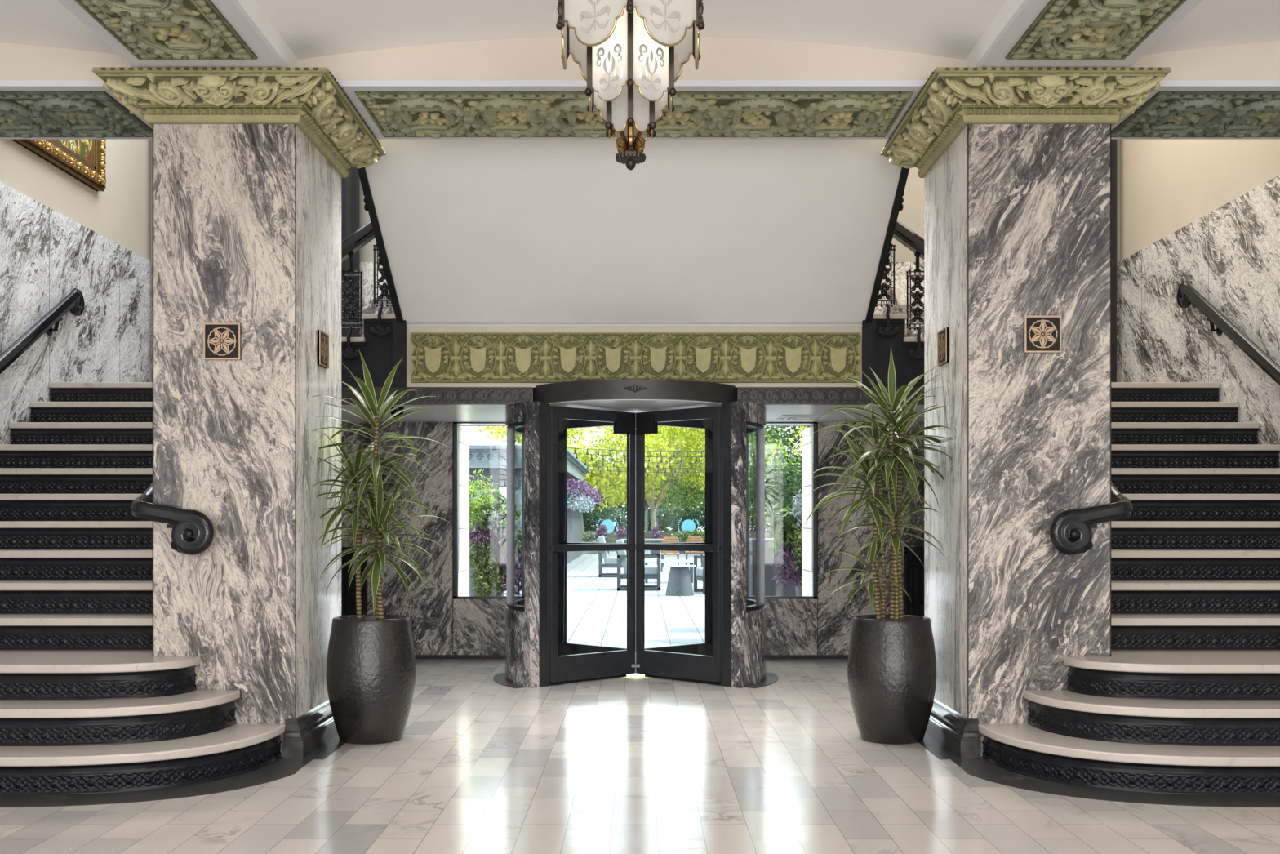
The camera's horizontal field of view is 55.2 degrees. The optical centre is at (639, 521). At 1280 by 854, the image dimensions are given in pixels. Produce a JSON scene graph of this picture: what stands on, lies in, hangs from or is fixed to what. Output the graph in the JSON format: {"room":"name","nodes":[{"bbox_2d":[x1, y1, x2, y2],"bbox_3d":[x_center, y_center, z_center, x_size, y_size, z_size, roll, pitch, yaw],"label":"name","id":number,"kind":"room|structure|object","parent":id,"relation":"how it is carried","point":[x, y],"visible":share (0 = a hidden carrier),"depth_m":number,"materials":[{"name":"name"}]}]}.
{"room":"hotel lobby","nodes":[
{"label":"hotel lobby","id":0,"kind":"room"},
{"bbox_2d":[0,0,118,54],"bbox_3d":[-4.272,-2.568,0.695,3.480,0.323,11.390,0,0,0],"label":"ceiling","id":1,"kind":"structure","parent":0,"point":[44,23],"depth_m":6.11,"materials":[{"name":"white paint"}]},
{"bbox_2d":[0,139,151,261],"bbox_3d":[-4.547,-1.830,8.275,0.150,6.100,6.150,0,0,0],"label":"wall","id":2,"kind":"structure","parent":0,"point":[121,213],"depth_m":10.27,"materials":[{"name":"beige paint"}]},
{"bbox_2d":[12,139,106,191],"bbox_3d":[-4.424,-3.395,9.150,0.095,1.358,1.908,0,0,0],"label":"framed painting","id":3,"kind":"object","parent":2,"relation":"attached to","point":[82,159],"visible":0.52,"depth_m":9.64,"materials":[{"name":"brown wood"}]},
{"bbox_2d":[0,181,151,444],"bbox_3d":[-4.467,-0.573,8.200,0.030,3.585,6.000,0,0,0],"label":"wainscot","id":4,"kind":"structure","parent":2,"relation":"attached to","point":[46,254],"depth_m":9.44,"materials":[{"name":"stone"}]},
{"bbox_2d":[0,288,84,373],"bbox_3d":[-4.402,-0.891,8.094,0.121,1.830,3.031,0,0,0],"label":"handrail","id":5,"kind":"object","parent":4,"relation":"attached to","point":[73,302],"visible":1,"depth_m":8.97,"materials":[{"name":"black metal"}]},
{"bbox_2d":[0,91,152,137],"bbox_3d":[-3.972,-2.249,6.830,2.300,0.062,0.735,0,0,0],"label":"relief panel","id":6,"kind":"object","parent":2,"relation":"attached to","point":[24,114],"visible":0.99,"depth_m":6.78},
{"bbox_2d":[237,0,298,66],"bbox_3d":[-2.157,-2.501,0.695,0.750,0.458,11.390,0,0,0],"label":"trim","id":7,"kind":"structure","parent":0,"point":[251,8],"depth_m":5.90,"materials":[{"name":"white paint"}]},
{"bbox_2d":[57,0,288,66],"bbox_3d":[-2.157,-2.284,0.693,0.756,0.032,11.386,0,0,0],"label":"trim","id":8,"kind":"structure","parent":7,"relation":"attached to","point":[233,11],"depth_m":5.81,"materials":[{"name":"white paint"}]},
{"bbox_2d":[74,0,257,59],"bbox_3d":[-2.162,-2.249,4.690,0.585,0.062,2.600,0,0,0],"label":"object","id":9,"kind":"structure","parent":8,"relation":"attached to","point":[149,29],"depth_m":5.59,"materials":[{"name":"paint"}]},
{"bbox_2d":[341,166,359,337],"bbox_3d":[-2.817,-2.715,11.086,0.550,3.330,0.089,0,0,0],"label":"wall","id":10,"kind":"structure","parent":0,"point":[349,184],"depth_m":11.09,"materials":[{"name":"grey paint"}]},
{"bbox_2d":[341,422,516,654],"bbox_3d":[-1.909,0.170,10.925,1.765,2.100,0.150,0,0,0],"label":"wall","id":11,"kind":"structure","parent":0,"point":[431,621],"depth_m":10.85,"materials":[{"name":"stone"}]},
{"bbox_2d":[341,546,367,615],"bbox_3d":[-2.542,0.725,10.803,0.268,0.998,0.053,0,0,0],"label":"air vent","id":12,"kind":"object","parent":11,"relation":"in","point":[348,595],"visible":0.32,"depth_m":10.79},
{"bbox_2d":[452,422,453,654],"bbox_3d":[-1.657,0.155,10.854,0.006,2.070,0.013,0,0,0],"label":"trim","id":13,"kind":"structure","parent":11,"relation":"attached to","point":[452,422],"depth_m":10.85,"materials":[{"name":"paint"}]},
{"bbox_2d":[414,654,505,658],"bbox_3d":[-1.887,1.202,10.844,1.790,0.035,0.012,0,0,0],"label":"baseboard","id":14,"kind":"structure","parent":11,"relation":"attached to","point":[417,656],"depth_m":10.84,"materials":[{"name":"black stone"}]},
{"bbox_2d":[453,422,524,599],"bbox_3d":[-1.342,-0.095,10.900,0.630,1.570,0.060,0,0,0],"label":"window","id":15,"kind":"structure","parent":11,"relation":"in","point":[455,596],"depth_m":10.87,"materials":[{"name":"glass"}]},
{"bbox_2d":[457,425,469,595],"bbox_3d":[-2.005,0.175,11.475,0.675,2.110,0.950,0,0,0],"label":"wall","id":16,"kind":"structure","parent":0,"point":[463,576],"depth_m":11.55,"materials":[{"name":"white paint"}]},
{"bbox_2d":[457,428,468,572],"bbox_3d":[-1.668,-0.205,11.450,0.008,1.350,0.900,0,0,0],"label":"trim","id":17,"kind":"structure","parent":16,"relation":"attached to","point":[464,486],"depth_m":11.60,"materials":[{"name":"grey metal"}]},
{"bbox_2d":[524,434,524,598],"bbox_3d":[-0.990,0.170,10.925,0.075,2.100,0.150,0,0,0],"label":"wall","id":18,"kind":"structure","parent":0,"point":[524,434],"depth_m":10.85,"materials":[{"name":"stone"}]},
{"bbox_2d":[254,0,1007,59],"bbox_3d":[-0.042,-2.568,0.695,3.480,0.323,11.390,0,0,0],"label":"ceiling","id":19,"kind":"structure","parent":0,"point":[311,28],"depth_m":6.08,"materials":[{"name":"white paint"}]},
{"bbox_2d":[555,0,704,170],"bbox_3d":[-0.035,-1.926,4.600,0.619,1.216,0.540,0,0,-30],"label":"chandelier","id":20,"kind":"object","parent":19,"relation":"hanging from","point":[630,55],"visible":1,"depth_m":4.46,"materials":[{"name":"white glass"}]},
{"bbox_2d":[341,388,924,425],"bbox_3d":[-0.042,-0.938,10.205,8.820,0.116,1.990,0,0,0],"label":"ceiling","id":21,"kind":"structure","parent":0,"point":[442,413],"depth_m":10.01,"materials":[{"name":"paint"}]},
{"bbox_2d":[390,406,404,417],"bbox_3d":[-1.872,-0.838,9.450,0.110,0.085,0.110,0,0,0],"label":"dome camera","id":22,"kind":"object","parent":21,"relation":"attached to","point":[399,408],"visible":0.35,"depth_m":9.41,"materials":[{"name":"black paint"}]},
{"bbox_2d":[777,414,830,419],"bbox_3d":[1.378,-0.873,10.350,0.400,0.014,0.400,0,0,0],"label":"ceiling vent","id":23,"kind":"object","parent":21,"relation":"in","point":[792,416],"visible":1,"depth_m":10.25,"materials":[{"name":"white metal"}]},
{"bbox_2d":[364,139,902,320],"bbox_3d":[-0.042,-2.152,8.285,3.440,1.318,1.970,0,0,0],"label":"ceiling","id":24,"kind":"structure","parent":0,"point":[471,229],"depth_m":8.30,"materials":[{"name":"white paint"}]},
{"bbox_2d":[406,323,862,387],"bbox_3d":[-0.042,-1.260,9.180,3.400,0.520,0.060,0,0,0],"label":"wall","id":25,"kind":"structure","parent":0,"point":[409,329],"depth_m":9.15,"materials":[{"name":"beige paint"}]},
{"bbox_2d":[341,386,532,404],"bbox_3d":[-1.797,-0.939,9.173,1.970,0.127,0.065,0,0,0],"label":"trim","id":26,"kind":"structure","parent":25,"relation":"attached to","point":[437,395],"depth_m":9.14,"materials":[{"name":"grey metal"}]},
{"bbox_2d":[406,320,862,326],"bbox_3d":[-0.042,-1.488,9.140,3.400,0.065,0.040,0,0,0],"label":"trim","id":27,"kind":"structure","parent":25,"relation":"attached to","point":[407,322],"depth_m":9.14,"materials":[{"name":"white paint"}]},
{"bbox_2d":[410,332,861,382],"bbox_3d":[-0.032,-1.220,9.131,3.350,0.374,0.054,0,0,0],"label":"frieze","id":28,"kind":"object","parent":25,"relation":"attached to","point":[435,357],"visible":0.98,"depth_m":9.12,"materials":[{"name":"green metal"}]},
{"bbox_2d":[737,386,924,404],"bbox_3d":[1.713,-0.939,9.173,1.970,0.127,0.065,0,0,0],"label":"trim","id":29,"kind":"structure","parent":25,"relation":"attached to","point":[757,395],"depth_m":9.14,"materials":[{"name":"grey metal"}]},
{"bbox_2d":[151,139,1119,426],"bbox_3d":[-0.042,-2.880,11.275,8.860,4.000,0.150,0,0,0],"label":"wall","id":30,"kind":"structure","parent":0,"point":[912,215],"depth_m":11.20,"materials":[{"name":"grey paint"}]},
{"bbox_2d":[151,262,1118,388],"bbox_3d":[-0.042,-1.705,11.195,8.820,1.319,0.030,0,0,0],"label":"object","id":31,"kind":"structure","parent":30,"relation":"attached to","point":[367,268],"depth_m":11.18,"materials":[{"name":"stone"}]},
{"bbox_2d":[0,658,1279,853],"bbox_3d":[-0.042,1.270,3.000,12.000,0.100,16.000,0,0,0],"label":"floor","id":32,"kind":"structure","parent":0,"point":[633,763],"depth_m":5.43,"materials":[{"name":"stone"}]},
{"bbox_2d":[0,382,315,807],"bbox_3d":[-3.058,0.097,7.390,2.787,2.286,4.340,0,0,0],"label":"staircase","id":33,"kind":"structure","parent":32,"relation":"on","point":[89,715],"depth_m":6.62,"materials":[{"name":"white stone"}]},
{"bbox_2d":[91,66,386,758],"bbox_3d":[-2.147,-0.523,6.815,1.184,3.486,1.417,0,0,0],"label":"marble pillar","id":34,"kind":"structure","parent":32,"relation":"on","point":[250,164],"depth_m":6.33,"materials":[{"name":"grey stone"}]},
{"bbox_2d":[130,481,213,555],"bbox_3d":[-2.403,-0.733,7.602,0.468,1.812,2.838,0,0,0],"label":"handrail","id":35,"kind":"object","parent":34,"relation":"attached to","point":[184,523],"visible":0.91,"depth_m":6.21,"materials":[{"name":"black metal"}]},
{"bbox_2d":[203,322,240,359],"bbox_3d":[-2.156,-0.928,6.322,0.190,0.190,0.022,0,0,0],"label":"plaque","id":36,"kind":"object","parent":34,"relation":"attached to","point":[221,340],"visible":1,"depth_m":6.32,"materials":[{"name":"brown metal"}]},
{"bbox_2d":[317,329,328,368],"bbox_3d":[-1.771,-0.960,6.850,0.022,0.190,0.190,0,0,0],"label":"plaque","id":37,"kind":"object","parent":34,"relation":"attached to","point":[322,337],"visible":1,"depth_m":6.83,"materials":[{"name":"brown metal"}]},
{"bbox_2d":[306,734,345,759],"bbox_3d":[-1.673,1.229,6.935,0.108,0.022,1.330,0,0,0],"label":"trim","id":38,"kind":"structure","parent":32,"relation":"on","point":[334,744],"depth_m":6.55,"materials":[{"name":"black stone"}]},
{"bbox_2d":[326,614,415,744],"bbox_3d":[-1.505,0.878,6.860,0.490,0.683,0.490,0,0,0],"label":"pot","id":39,"kind":"object","parent":32,"relation":"on","point":[371,660],"depth_m":6.67,"materials":[{"name":"ceramic"}]},
{"bbox_2d":[311,350,448,744],"bbox_3d":[-1.541,0.140,6.871,0.927,2.161,0.854,0,0,44],"label":"dracaena","id":40,"kind":"object","parent":32,"relation":"on","point":[371,660],"visible":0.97,"depth_m":6.72,"materials":[{"name":"plant"}]},
{"bbox_2d":[493,379,777,688],"bbox_3d":[-0.034,0.104,9.600,2.220,2.232,1.739,0,0,0],"label":"door enclosure","id":41,"kind":"object","parent":32,"relation":"on","point":[744,620],"visible":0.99,"depth_m":9.02,"materials":[{"name":"stone"}]},
{"bbox_2d":[549,406,721,684],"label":"door","id":42,"kind":"structure","parent":41,"relation":"attached to","point":[569,662],"depth_m":9.46,"materials":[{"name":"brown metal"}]},
{"bbox_2d":[804,346,953,744],"bbox_3d":[1.393,0.128,6.864,0.932,2.184,0.875,0,0,7],"label":"dracaena","id":43,"kind":"object","parent":32,"relation":"on","point":[891,662],"visible":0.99,"depth_m":6.73,"materials":[{"name":"plant"}]},
{"bbox_2d":[847,614,937,744],"bbox_3d":[1.410,0.878,6.860,0.490,0.683,0.490,0,0,0],"label":"pot","id":44,"kind":"object","parent":32,"relation":"on","point":[891,662],"depth_m":6.67,"materials":[{"name":"ceramic"}]},
{"bbox_2d":[918,733,957,759],"bbox_3d":[1.589,1.229,6.935,0.108,0.022,1.330,0,0,0],"label":"trim","id":45,"kind":"structure","parent":32,"relation":"on","point":[928,742],"depth_m":6.57,"materials":[{"name":"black stone"}]},
{"bbox_2d":[880,66,1172,758],"bbox_3d":[2.063,-0.523,6.815,1.184,3.486,1.417,0,0,0],"label":"marble pillar","id":46,"kind":"structure","parent":32,"relation":"on","point":[1014,163],"depth_m":6.33,"materials":[{"name":"grey stone"}]},
{"bbox_2d":[937,327,948,366],"bbox_3d":[1.687,-0.970,6.820,0.022,0.190,0.190,0,0,0],"label":"plaque","id":47,"kind":"object","parent":46,"relation":"attached to","point":[943,335],"visible":1,"depth_m":6.80,"materials":[{"name":"brown metal"}]},
{"bbox_2d":[1023,315,1061,352],"bbox_3d":[2.078,-0.965,6.322,0.190,0.190,0.022,0,0,0],"label":"plaque","id":48,"kind":"object","parent":46,"relation":"attached to","point":[1042,334],"visible":1,"depth_m":6.32,"materials":[{"name":"brown metal"}]},
{"bbox_2d":[1048,480,1133,555],"bbox_3d":[2.319,-0.733,7.602,0.468,1.812,2.838,0,0,0],"label":"handrail","id":49,"kind":"object","parent":46,"relation":"attached to","point":[1078,523],"visible":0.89,"depth_m":6.21,"materials":[{"name":"black metal"}]},
{"bbox_2d":[947,382,1279,807],"bbox_3d":[2.974,0.097,7.390,2.787,2.286,4.340,0,0,0],"label":"staircase","id":50,"kind":"structure","parent":32,"relation":"on","point":[1184,708],"depth_m":6.62,"materials":[{"name":"white stone"}]},
{"bbox_2d":[802,425,812,595],"bbox_3d":[1.921,0.175,11.475,0.675,2.110,0.950,0,0,0],"label":"wall","id":51,"kind":"structure","parent":0,"point":[806,575],"depth_m":11.56,"materials":[{"name":"white paint"}]},
{"bbox_2d":[802,428,812,572],"bbox_3d":[1.584,-0.205,11.450,0.008,1.350,0.900,0,0,0],"label":"trim","id":52,"kind":"structure","parent":51,"relation":"attached to","point":[806,486],"depth_m":11.60,"materials":[{"name":"grey metal"}]},
{"bbox_2d":[754,422,924,654],"bbox_3d":[1.825,0.170,10.925,1.765,2.100,0.150,0,0,0],"label":"wall","id":53,"kind":"structure","parent":0,"point":[835,624],"depth_m":10.85,"materials":[{"name":"stone"}]},
{"bbox_2d":[746,422,817,599],"bbox_3d":[1.258,-0.095,10.900,0.630,1.570,0.060,0,0,0],"label":"window","id":54,"kind":"structure","parent":53,"relation":"in","point":[814,596],"depth_m":10.87,"materials":[{"name":"glass"}]},
{"bbox_2d":[766,654,848,658],"bbox_3d":[1.803,1.202,10.844,1.790,0.035,0.012,0,0,0],"label":"baseboard","id":55,"kind":"structure","parent":53,"relation":"attached to","point":[768,656],"depth_m":10.84,"materials":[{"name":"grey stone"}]},
{"bbox_2d":[817,422,817,654],"bbox_3d":[1.573,0.155,10.854,0.006,2.070,0.013,0,0,0],"label":"trim","id":56,"kind":"structure","parent":53,"relation":"attached to","point":[817,422],"depth_m":10.85,"materials":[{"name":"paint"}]},
{"bbox_2d":[903,546,924,616],"bbox_3d":[2.458,0.725,10.803,0.268,0.998,0.053,0,0,0],"label":"air vent","id":57,"kind":"object","parent":53,"relation":"in","point":[913,569],"visible":0.52,"depth_m":10.79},
{"bbox_2d":[965,0,1023,66],"bbox_3d":[2.073,-2.501,0.695,0.750,0.458,11.390,0,0,0],"label":"trim","id":58,"kind":"structure","parent":0,"point":[1010,7],"depth_m":5.89,"materials":[{"name":"white paint"}]},
{"bbox_2d":[974,0,1202,66],"bbox_3d":[2.073,-2.284,0.693,0.756,0.032,11.386,0,0,0],"label":"trim","id":59,"kind":"structure","parent":58,"relation":"attached to","point":[1028,11],"depth_m":5.81,"materials":[{"name":"white paint"}]},
{"bbox_2d":[1004,0,1186,60],"bbox_3d":[2.078,-2.249,4.690,0.585,0.062,2.600,0,0,0],"label":"ceiling beam","id":60,"kind":"structure","parent":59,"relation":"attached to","point":[1064,29],"depth_m":5.59,"materials":[{"name":"paint"}]},
{"bbox_2d":[1120,139,1279,261],"bbox_3d":[4.463,-1.830,8.275,0.150,6.100,6.150,0,0,0],"label":"wall","id":61,"kind":"structure","parent":0,"point":[1166,185],"depth_m":9.97,"materials":[{"name":"beige paint"}]},
{"bbox_2d":[0,80,1279,139],"bbox_3d":[-0.042,-2.284,6.830,12.000,0.032,0.888,0,0,0],"label":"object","id":62,"kind":"structure","parent":61,"relation":"attached to","point":[349,86],"depth_m":6.41,"materials":[{"name":"white paint"}]},
{"bbox_2d":[355,91,914,137],"bbox_3d":[-0.030,-2.249,6.830,2.950,0.062,0.735,0,0,0],"label":"relief panel","id":63,"kind":"object","parent":62,"relation":"attached to","point":[433,114],"visible":0.88,"depth_m":6.76,"materials":[{"name":"paint"}]},
{"bbox_2d":[0,36,1279,79],"bbox_3d":[-0.042,-3.576,6.830,12.000,2.608,0.880,0,0,0],"label":"ceiling","id":64,"kind":"structure","parent":61,"relation":"attached to","point":[526,58],"depth_m":6.39,"materials":[{"name":"beige paint"}]},
{"bbox_2d":[1111,91,1279,137],"bbox_3d":[3.888,-2.249,6.830,2.300,0.062,0.735,0,0,0],"label":"relief panel","id":65,"kind":"object","parent":61,"relation":"attached to","point":[1166,114],"visible":0.99,"depth_m":6.78,"materials":[{"name":"paint"}]},
{"bbox_2d":[1118,174,1279,467],"bbox_3d":[4.383,-0.573,8.200,0.030,3.585,6.000,0,0,0],"label":"wainscot","id":66,"kind":"structure","parent":61,"relation":"attached to","point":[1230,255],"depth_m":9.28,"materials":[{"name":"stone"}]},
{"bbox_2d":[1177,280,1279,385],"bbox_3d":[4.317,-0.933,8.164,0.121,1.914,3.171,0,0,0],"label":"handrail","id":67,"kind":"object","parent":66,"relation":"attached to","point":[1187,295],"visible":1,"depth_m":8.93,"materials":[{"name":"black metal"}]},
{"bbox_2d":[1144,0,1279,54],"bbox_3d":[4.188,-2.568,0.695,3.480,0.323,11.390,0,0,0],"label":"ceiling","id":68,"kind":"structure","parent":0,"point":[1211,23],"depth_m":6.10,"materials":[{"name":"white paint"}]},
{"bbox_3d":[-3.121,-1.021,10.195,2.658,0.050,1.970,0,0,0],"label":"floor","id":69,"kind":"structure","parent":0,"visible":0},
{"bbox_2d":[341,166,406,386],"bbox_3d":[-2.144,-1.923,9.115,0.804,1.841,3.670,0,0,0],"label":"stair railing","id":70,"kind":"object","parent":69,"relation":"on","point":[383,344],"visible":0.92,"depth_m":9.14,"materials":[{"name":"black metal"}]},
{"bbox_3d":[3.037,-1.021,10.195,2.658,0.050,1.970,0,0,0],"label":"floor","id":71,"kind":"structure","parent":0,"visible":0},
{"bbox_2d":[862,166,924,386],"bbox_3d":[2.060,-1.923,9.115,0.804,1.841,3.670,0,0,0],"label":"stair railing","id":72,"kind":"object","parent":71,"relation":"on","point":[880,332],"visible":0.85,"depth_m":9.13,"materials":[{"name":"black metal"}]},
{"bbox_2d":[1111,139,1116,382],"bbox_3d":[3.988,-2.715,11.086,0.660,3.330,0.089,0,0,0],"label":"trim","id":73,"kind":"structure","parent":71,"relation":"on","point":[1113,142],"depth_m":11.11,"materials":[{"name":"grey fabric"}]},
{"label":"outside","id":74,"kind":"structure","parent":0,"visible":0},
{"bbox_2d":[504,550,705,648],"bbox_3d":[-0.042,1.282,51.500,80.000,0.115,81.000,0,0,0],"label":"ground","id":75,"kind":"structure","parent":74,"point":[597,611],"depth_m":17.01,"materials":[{"name":"tile"}]},
{"bbox_2d":[469,468,521,595],"bbox_3d":[-1.478,0.341,12.417,0.958,1.758,0.726,0,0,32],"label":"bush","id":76,"kind":"object","parent":75,"relation":"on","point":[487,562],"visible":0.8,"depth_m":12.25,"materials":[{"name":"green plant"}]},
{"bbox_2d":[469,444,590,569],"bbox_3d":[-9.017,-0.315,37.150,14.410,3.070,14.660,0,0,0],"label":"building","id":77,"kind":"structure","parent":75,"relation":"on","point":[493,458],"depth_m":30.20,"materials":[{"name":"grey metal"}]},
{"bbox_2d":[566,478,604,512],"bbox_3d":[-1.666,-0.712,37.001,0.888,0.983,14.449,0,0,0],"label":"flowers","id":78,"kind":"object","parent":77,"relation":"attached to","point":[581,497],"visible":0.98,"depth_m":30.98,"materials":[{"name":"purple plant"}]},
{"bbox_2d":[588,469,755,476],"bbox_3d":[1.172,-1.690,43.000,5.973,0.255,0.060,0,0,0],"label":"string lights","id":79,"kind":"object","parent":77,"relation":"hanging from","point":[588,469],"visible":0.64,"depth_m":42.99,"materials":[{"name":"black metal"}]},
{"bbox_2d":[583,464,768,472],"bbox_3d":[1.172,-1.690,39.500,5.973,0.255,0.060,0,0,0],"label":"string lights","id":80,"kind":"object","parent":77,"relation":"hanging from","point":[665,471],"visible":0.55,"depth_m":39.50,"materials":[{"name":"black metal"}]},
{"bbox_2d":[581,459,778,467],"bbox_3d":[1.172,-1.690,36.000,5.973,0.255,0.060,0,0,0],"label":"string lights","id":81,"kind":"object","parent":77,"relation":"hanging from","point":[775,463],"visible":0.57,"depth_m":35.99,"materials":[{"name":"black metal"}]},
{"bbox_2d":[475,426,679,541],"bbox_3d":[-2.483,-2.073,49.933,8.392,6.623,5.403,0,0,-5],"label":"tree","id":82,"kind":"object","parent":75,"relation":"on","point":[595,479],"visible":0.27,"depth_m":48.94,"materials":[{"name":"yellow plant"}]},
{"bbox_2d":[582,530,597,553],"bbox_3d":[-1.861,0.781,46.013,0.865,0.879,0.583,0,0,0],"label":"planter box","id":83,"kind":"object","parent":75,"relation":"on","point":[590,538],"visible":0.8,"depth_m":45.90,"materials":[{"name":"white concrete"}]},
{"bbox_2d":[595,524,608,554],"bbox_3d":[-1.418,0.669,45.474,0.531,1.102,0.594,0,0,0],"label":"flowering plant","id":84,"kind":"object","parent":75,"relation":"on","point":[602,530],"visible":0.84,"depth_m":45.41,"materials":[{"name":"purple plant"}]},
{"bbox_2d":[597,535,626,577],"bbox_3d":[-0.532,0.774,27.200,0.788,0.899,0.780,0,0,0],"label":"lounge chair","id":85,"kind":"object","parent":75,"relation":"on","point":[609,562],"visible":0.44,"depth_m":26.88,"materials":[{"name":"fabric"}]},
{"bbox_2d":[597,535,608,558],"bbox_3d":[-0.817,0.572,27.200,0.219,0.495,0.650,0,0,0],"label":"cushion","id":86,"kind":"object","parent":85,"relation":"on","point":[602,554],"depth_m":26.88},
{"bbox_2d":[604,556,617,564],"bbox_3d":[-0.467,0.875,27.200,0.630,0.150,0.650,0,0,0],"label":"seat cushion","id":87,"kind":"object","parent":85,"relation":"on","point":[607,560],"depth_m":26.88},
{"bbox_2d":[578,457,647,531],"bbox_3d":[-4.878,-1.209,62.011,11.348,4.920,6.794,0,0,0],"label":"tree","id":88,"kind":"object","parent":75,"relation":"on","point":[621,504],"visible":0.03,"depth_m":61.07,"materials":[{"name":"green plant"}]},
{"bbox_2d":[614,523,626,554],"bbox_3d":[-0.675,0.654,45.683,0.553,1.133,0.527,0,0,0],"label":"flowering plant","id":89,"kind":"object","parent":75,"relation":"on","point":[620,533],"visible":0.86,"depth_m":45.58,"materials":[{"name":"purple plant"}]},
{"bbox_2d":[616,538,660,590],"bbox_3d":[-0.032,0.774,22.000,0.788,0.899,0.780,0,0,0],"label":"lounge chair","id":90,"kind":"object","parent":75,"relation":"on","point":[651,571],"visible":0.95,"depth_m":21.67,"materials":[{"name":"fabric"}]},
{"bbox_2d":[616,538,626,567],"bbox_3d":[-0.317,0.572,22.000,0.219,0.495,0.650,0,0,0],"label":"cushion","id":91,"kind":"object","parent":90,"relation":"on","point":[622,555],"depth_m":21.67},
{"bbox_2d":[624,564,657,574],"bbox_3d":[0.033,0.875,22.000,0.630,0.150,0.650,0,0,0],"label":"seat cushion","id":92,"kind":"object","parent":90,"relation":"on","point":[649,569],"depth_m":21.68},
{"bbox_2d":[596,507,699,534],"bbox_3d":[0.883,0.362,46.997,6.150,1.724,0.026,0,0,0],"label":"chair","id":93,"kind":"object","parent":75,"relation":"on","point":[688,525],"visible":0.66,"depth_m":46.98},
{"bbox_2d":[649,525,662,554],"bbox_3d":[0.587,0.689,45.695,0.506,1.063,0.519,0,0,-40],"label":"planter box","id":94,"kind":"object","parent":75,"relation":"on","point":[656,534],"visible":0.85,"depth_m":45.57,"materials":[{"name":"purple plant"}]},
{"bbox_2d":[566,426,750,537],"bbox_3d":[0.362,-2.379,52.106,9.007,7.212,5.979,0,0,0],"label":"tree","id":95,"kind":"object","parent":75,"relation":"on","point":[686,442],"visible":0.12,"depth_m":51.58,"materials":[{"name":"green plant"}]},
{"bbox_2d":[644,560,693,582],"bbox_3d":[0.578,1.000,24.500,1.000,0.440,0.600,0,0,0],"label":"coffee table","id":96,"kind":"object","parent":75,"relation":"on","point":[691,562],"visible":0.69,"depth_m":24.23,"materials":[{"name":"white concrete"}]},
{"bbox_2d":[660,536,679,571],"bbox_3d":[0.738,0.790,29.955,0.460,0.862,0.550,0,0,0],"label":"wooden chair","id":97,"kind":"object","parent":75,"relation":"on","point":[664,552],"visible":0.64,"depth_m":29.72,"materials":[{"name":"brown wood"}]},
{"bbox_2d":[591,476,755,531],"bbox_3d":[2.161,-0.882,64.281,11.285,4.266,6.884,0,0,0],"label":"tree","id":98,"kind":"object","parent":75,"relation":"on","point":[665,500],"visible":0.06,"depth_m":62.89,"materials":[{"name":"green plant"}]},
{"bbox_2d":[582,502,777,531],"bbox_3d":[2.291,0.140,59.477,24.839,2.592,1.612,0,0,0],"label":"hedge","id":99,"kind":"object","parent":75,"relation":"on","point":[597,515],"visible":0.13,"depth_m":59.32,"materials":[{"name":"green plant"}]},
{"bbox_2d":[584,531,774,542],"bbox_3d":[0.958,0.845,57.400,30.000,0.750,0.400,0,0,0],"label":"wall","id":100,"kind":"structure","parent":75,"relation":"on","point":[752,535],"depth_m":57.20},
{"bbox_2d":[663,564,696,595],"bbox_3d":[0.658,0.975,20.300,0.540,0.490,0.540,0,0,0],"label":"side table","id":101,"kind":"object","parent":75,"relation":"on","point":[679,582],"visible":1,"depth_m":20.14,"materials":[{"name":"concrete"}]},
{"bbox_2d":[668,528,705,553],"bbox_3d":[1.882,0.746,46.172,2.148,0.949,0.586,0,0,0],"label":"planter box","id":102,"kind":"object","parent":75,"relation":"on","point":[682,538],"visible":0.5,"depth_m":46.12,"materials":[{"name":"green plant"}]},
{"bbox_2d":[684,535,703,567],"bbox_3d":[1.408,0.790,31.755,0.460,0.862,0.550,0,0,0],"label":"wooden chair","id":103,"kind":"object","parent":75,"relation":"on","point":[690,536],"visible":0.56,"depth_m":31.50,"materials":[{"name":"brown wood"}]},
{"bbox_2d":[693,555,705,594],"bbox_3d":[1.388,0.774,21.002,0.788,0.899,0.780,0,0,-10],"label":"lounge chair","id":104,"kind":"object","parent":75,"relation":"on","point":[699,572],"visible":0.32,"depth_m":21.09,"materials":[{"name":"fabric"}]},
{"bbox_2d":[644,426,802,516],"bbox_3d":[3.654,-2.475,55.997,9.420,7.412,6.040,0,0,0],"label":"tree","id":105,"kind":"object","parent":75,"relation":"on","point":[673,491],"visible":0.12,"depth_m":55.52,"materials":[{"name":"green plant"}]},
{"bbox_2d":[748,538,795,595],"bbox_3d":[1.578,0.710,13.900,0.660,1.020,0.600,0,0,0],"label":"planter","id":106,"kind":"object","parent":75,"relation":"on","point":[771,588],"visible":0.16,"depth_m":13.60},
{"bbox_2d":[748,440,801,527],"bbox_3d":[9.611,-1.814,60.038,11.251,6.130,7.101,0,0,0],"label":"tree","id":107,"kind":"object","parent":75,"relation":"on","point":[751,513],"visible":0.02,"depth_m":58.32,"materials":[{"name":"green plant"}]},
{"bbox_2d":[748,426,810,519],"bbox_3d":[7.577,-2.441,43.909,8.049,7.361,5.628,0,0,-3],"label":"tree","id":108,"kind":"object","parent":75,"relation":"on","point":[783,486],"visible":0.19,"depth_m":43.61,"materials":[{"name":"green plant"}]},
{"bbox_2d":[764,457,802,595],"bbox_3d":[1.661,0.255,12.694,0.850,1.930,0.702,0,0,0],"label":"shrub","id":109,"kind":"object","parent":75,"relation":"on","point":[787,530],"visible":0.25,"depth_m":12.57,"materials":[{"name":"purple plant"}]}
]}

